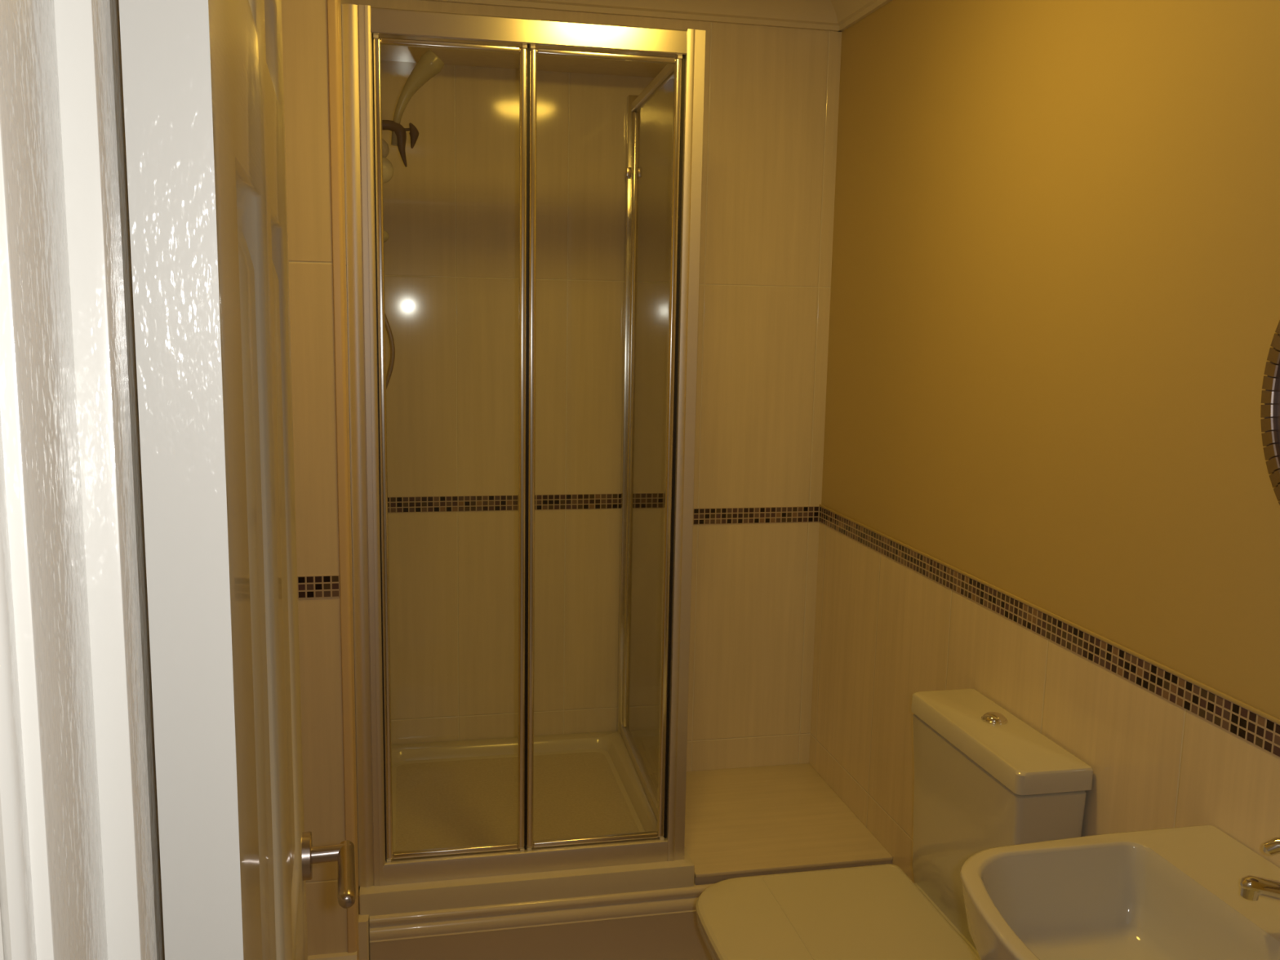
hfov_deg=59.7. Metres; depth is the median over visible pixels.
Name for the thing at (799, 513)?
trim
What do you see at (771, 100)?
wall
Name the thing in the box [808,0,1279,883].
wall
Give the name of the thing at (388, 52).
wall
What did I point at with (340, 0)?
wall
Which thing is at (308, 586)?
trim
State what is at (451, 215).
wall
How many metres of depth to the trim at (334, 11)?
2.26 m
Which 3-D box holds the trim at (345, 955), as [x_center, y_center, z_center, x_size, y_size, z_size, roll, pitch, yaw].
[-0.756,1.133,2.399,0.288,0.217,0.018,-1,9,-12]
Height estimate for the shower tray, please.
0.054 m
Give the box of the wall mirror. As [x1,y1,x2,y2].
[1260,320,1279,505]
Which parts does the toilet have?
seat, lid, cistern lid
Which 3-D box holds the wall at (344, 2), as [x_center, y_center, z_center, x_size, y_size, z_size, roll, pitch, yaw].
[-0.761,-0.062,2.809,0.100,2.460,0.804,-1,9,-12]
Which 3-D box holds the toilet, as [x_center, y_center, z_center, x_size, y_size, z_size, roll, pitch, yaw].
[0.435,0.877,2.150,0.632,0.843,0.426,-1,9,-12]
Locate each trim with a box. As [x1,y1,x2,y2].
[0,0,164,959]
[297,574,339,598]
[307,951,357,959]
[326,0,359,959]
[358,914,369,959]
[368,883,715,959]
[387,493,664,512]
[422,0,839,31]
[693,506,819,524]
[818,506,1279,758]
[830,0,892,31]
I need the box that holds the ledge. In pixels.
[634,736,893,884]
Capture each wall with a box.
[281,0,347,955]
[340,0,359,902]
[342,0,351,4]
[351,0,702,79]
[381,60,673,744]
[686,21,841,771]
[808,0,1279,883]
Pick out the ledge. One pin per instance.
(780, 819)
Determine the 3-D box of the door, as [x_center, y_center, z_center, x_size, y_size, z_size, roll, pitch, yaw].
[-0.285,0.466,0.948,0.091,1.975,0.762,-1,9,-15]
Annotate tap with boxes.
[1240,837,1279,902]
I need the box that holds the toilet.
[695,688,1093,959]
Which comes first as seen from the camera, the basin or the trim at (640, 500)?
the basin
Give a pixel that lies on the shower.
(429, 64)
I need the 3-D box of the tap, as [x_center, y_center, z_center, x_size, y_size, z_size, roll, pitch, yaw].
[0.808,0.501,1.386,0.126,0.114,0.055,3,9,10]
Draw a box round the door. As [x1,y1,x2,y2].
[118,0,355,959]
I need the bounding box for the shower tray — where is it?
[359,731,694,915]
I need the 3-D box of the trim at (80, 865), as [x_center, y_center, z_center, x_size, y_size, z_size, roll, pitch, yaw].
[0.132,0.476,0.582,0.872,2.090,0.188,-1,9,-12]
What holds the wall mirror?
attached to the wall at (1055, 310)
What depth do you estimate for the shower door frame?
2.47 m
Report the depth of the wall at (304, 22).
2.24 m
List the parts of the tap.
spout, lever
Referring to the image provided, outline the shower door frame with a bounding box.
[341,4,706,887]
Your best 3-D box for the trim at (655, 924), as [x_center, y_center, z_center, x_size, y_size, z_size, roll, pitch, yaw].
[0.010,1.095,2.652,1.268,0.246,0.020,-1,9,-12]
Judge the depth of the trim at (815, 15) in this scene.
2.93 m
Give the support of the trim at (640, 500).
attached to the wall at (451, 215)
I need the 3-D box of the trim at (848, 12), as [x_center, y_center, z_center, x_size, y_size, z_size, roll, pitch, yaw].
[0.765,-1.080,1.810,0.092,0.094,2.506,-1,9,-12]
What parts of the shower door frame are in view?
wall post, rail, rail, rail, rail, rail, panel rail, panel rail, corner post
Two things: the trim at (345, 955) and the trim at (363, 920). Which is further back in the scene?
the trim at (363, 920)
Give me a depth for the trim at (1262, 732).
1.96 m
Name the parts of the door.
lever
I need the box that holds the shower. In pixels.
[382,49,444,389]
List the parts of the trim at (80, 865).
architrave, architrave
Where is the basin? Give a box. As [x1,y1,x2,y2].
[960,825,1279,959]

